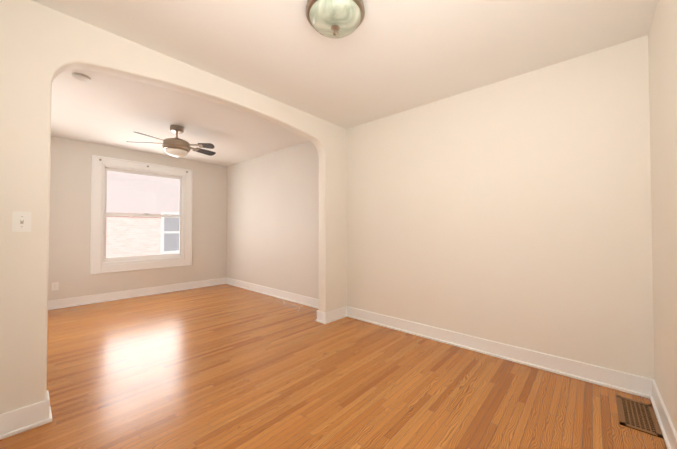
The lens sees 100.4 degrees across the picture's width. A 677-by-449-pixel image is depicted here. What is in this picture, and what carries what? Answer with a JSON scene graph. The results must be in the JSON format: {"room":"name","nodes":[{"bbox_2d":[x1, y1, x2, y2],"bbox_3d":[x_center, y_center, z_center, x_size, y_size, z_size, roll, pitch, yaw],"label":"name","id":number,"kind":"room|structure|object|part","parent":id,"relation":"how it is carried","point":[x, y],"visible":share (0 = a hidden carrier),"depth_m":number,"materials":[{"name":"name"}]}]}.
{"room":"empty living room","nodes":[
{"label":"empty living room","id":0,"kind":"room"},
{"bbox_2d":[48,136,226,300],"bbox_3d":[-3.507,-0.014,5.043,0.160,2.550,3.375,-1,-1,42],"label":"wall","id":1,"kind":"structure","parent":0,"point":[70,213],"depth_m":4.54,"materials":[{"name":"beige paint"}]},
{"bbox_2d":[52,282,58,290],"bbox_3d":[-4.178,0.911,4.157,0.007,0.118,0.074,-1,-1,42],"label":"outlet","id":2,"kind":"object","parent":1,"relation":"attached to","point":[55,285],"visible":1,"depth_m":4.16,"materials":[{"name":"white plastic"}]},
{"bbox_2d":[48,278,223,309],"bbox_3d":[-3.447,1.192,4.951,0.026,0.135,2.970,-1,-1,42],"label":"baseboard","id":3,"kind":"structure","parent":1,"relation":"attached to","point":[98,298],"depth_m":4.79,"materials":[{"name":"white wood"}]},
{"bbox_2d":[90,155,192,273],"bbox_3d":[-3.466,-0.149,5.071,0.188,1.888,1.514,-1,-1,42],"label":"window","id":4,"kind":"structure","parent":1,"relation":"in","point":[98,265],"depth_m":4.89,"materials":[{"name":"white wood"}]},
{"bbox_3d":[-3.463,-0.154,5.068,0.084,1.564,1.200,-1,-1,42],"label":"window sash","id":5,"kind":"part","parent":4,"relation":"part of","materials":[{"name":"white wood"}]},
{"bbox_2d":[0,0,346,413],"bbox_3d":[-0.961,-0.053,2.753,0.130,2.550,3.055,-1,-1,42],"label":"wall","id":6,"kind":"structure","parent":0,"point":[42,47],"depth_m":1.72,"materials":[{"name":"beige paint"}]},
{"bbox_2d":[12,211,30,231],"bbox_3d":[-1.853,-0.017,1.650,0.018,0.118,0.074,-1,-1,42],"label":"switch plate","id":7,"kind":"object","parent":6,"relation":"attached to","point":[21,221],"visible":1,"depth_m":1.65,"materials":[{"name":"white plastic"}]},
{"bbox_2d":[315,310,323,321],"bbox_3d":[-0.160,1.171,3.737,0.031,0.135,0.379,-1,-1,42],"label":"baseboard","id":8,"kind":"structure","parent":6,"relation":"attached to","point":[318,312],"depth_m":3.58,"materials":[{"name":"white wood"}]},
{"bbox_2d":[320,306,347,323],"bbox_3d":[-0.047,1.170,3.635,0.031,0.135,0.379,-1,-1,42],"label":"baseboard","id":9,"kind":"structure","parent":6,"relation":"attached to","point":[325,318],"depth_m":3.61,"materials":[{"name":"white wood"}]},
{"bbox_2d":[0,284,666,448],"bbox_3d":[-1.140,1.284,2.891,6.530,0.120,3.375,-1,-1,42],"label":"floor","id":10,"kind":"structure","parent":0,"point":[224,366],"depth_m":2.08,"materials":[{"name":"brown wood"}]},
{"bbox_2d":[616,395,663,438],"bbox_3d":[1.893,1.202,1.784,0.180,0.006,0.395,-1,-1,42],"label":"floor vent","id":11,"kind":"object","parent":10,"relation":"in","point":[637,415],"visible":0.96,"depth_m":1.76,"materials":[{"name":"brown metal"}]},
{"bbox_2d":[31,0,657,165],"bbox_3d":[-1.140,-1.385,2.936,6.530,0.120,3.375,-1,-1,42],"label":"ceiling","id":12,"kind":"structure","parent":0,"point":[385,58],"depth_m":2.24,"materials":[{"name":"paint"}]},
{"bbox_2d":[72,73,90,81],"bbox_3d":[-2.313,-1.321,2.535,0.128,0.023,0.128,-1,-1,42],"label":"smoke detector","id":13,"kind":"object","parent":12,"relation":"attached to","point":[81,77],"visible":0.98,"depth_m":2.51,"materials":[{"name":"white plastic"}]},
{"bbox_2d":[126,125,215,156],"bbox_3d":[-2.188,-1.108,3.851,0.717,0.404,1.088,-1,-1,42],"label":"ceiling fan","id":14,"kind":"object","parent":12,"relation":"hanging from","point":[176,146],"visible":1,"depth_m":3.72,"materials":[{"name":"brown metal"}]},
{"bbox_3d":[-2.554,-1.084,3.733,0.331,0.038,0.378,-1,-1,42],"label":"blade","id":15,"kind":"part","parent":14,"relation":"part of","materials":[{"name":"grey"}]},
{"bbox_3d":[-2.309,-1.088,3.474,0.169,0.038,0.365,-1,-1,42],"label":"blade","id":16,"kind":"part","parent":14,"relation":"part of","materials":[{"name":"grey"}]},
{"bbox_3d":[-2.172,-0.946,3.783,0.268,0.078,0.268,-1,-1,42],"label":"lamp shade","id":17,"kind":"part","parent":14,"relation":"part of","materials":[{"name":"white glass"}]},
{"bbox_3d":[-1.860,-1.082,3.852,0.232,0.038,0.290,-1,-1,42],"label":"blade","id":18,"kind":"part","parent":14,"relation":"part of","materials":[{"name":"grey"}]},
{"bbox_3d":[-2.018,-1.077,4.132,0.191,0.038,0.442,-1,-1,42],"label":"blade","id":19,"kind":"part","parent":14,"relation":"part of","materials":[{"name":"grey"}]},
{"bbox_2d":[306,0,364,37],"bbox_3d":[-0.020,-1.257,1.748,0.364,0.177,0.364,-1,-1,42],"label":"flush-mount dome light","id":20,"kind":"object","parent":12,"relation":"attached to","point":[335,18],"visible":1,"depth_m":1.69,"materials":[{"name":"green glass"}]},
{"bbox_2d":[226,35,654,379],"bbox_3d":[-0.065,-0.030,4.108,6.530,2.550,0.160,-1,-1,42],"label":"wall","id":21,"kind":"structure","parent":0,"point":[515,211],"depth_m":2.61,"materials":[{"name":"beige paint"}]},
{"bbox_2d":[224,277,318,308],"bbox_3d":[-1.216,1.193,4.998,3.280,0.135,0.026,-1,-1,42],"label":"baseboard","id":22,"kind":"structure","parent":21,"relation":"attached to","point":[304,300],"depth_m":4.86,"materials":[{"name":"white wood"}]},
{"bbox_2d":[348,307,647,397],"bbox_3d":[1.129,1.157,2.888,2.770,0.135,0.026,-1,-1,42],"label":"baseboard","id":23,"kind":"structure","parent":21,"relation":"attached to","point":[609,378],"depth_m":2.47,"materials":[{"name":"white wood"}]},
{"bbox_2d":[648,0,676,432],"bbox_3d":[1.228,-0.087,0.783,0.160,2.550,3.055,-1,-1,42],"label":"wall","id":24,"kind":"structure","parent":0,"point":[662,43],"depth_m":1.61,"materials":[{"name":"beige paint"}]},
{"bbox_2d":[644,377,676,448],"bbox_3d":[1.159,1.122,0.825,0.026,0.135,3.055,-1,-1,42],"label":"baseboard","id":25,"kind":"structure","parent":24,"relation":"attached to","point":[667,428],"depth_m":1.67,"materials":[{"name":"white wood"}]},
{"label":"outside","id":26,"kind":"structure","parent":0,"visible":0},
{"bbox_2d":[106,171,178,257],"bbox_3d":[-6.440,-1.205,7.067,0.001,13.000,14.000,-1,-1,42],"label":"building","id":27,"kind":"structure","parent":26,"point":[154,246],"depth_m":7.92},
{"bbox_2d":[106,211,178,254],"bbox_3d":[-5.701,1.207,7.773,0.060,3.200,3.300,-1,-1,42],"label":"window","id":28,"kind":"structure","parent":27,"relation":"attached to","point":[168,248],"depth_m":8.46,"materials":[{"name":"glass"}]}
]}

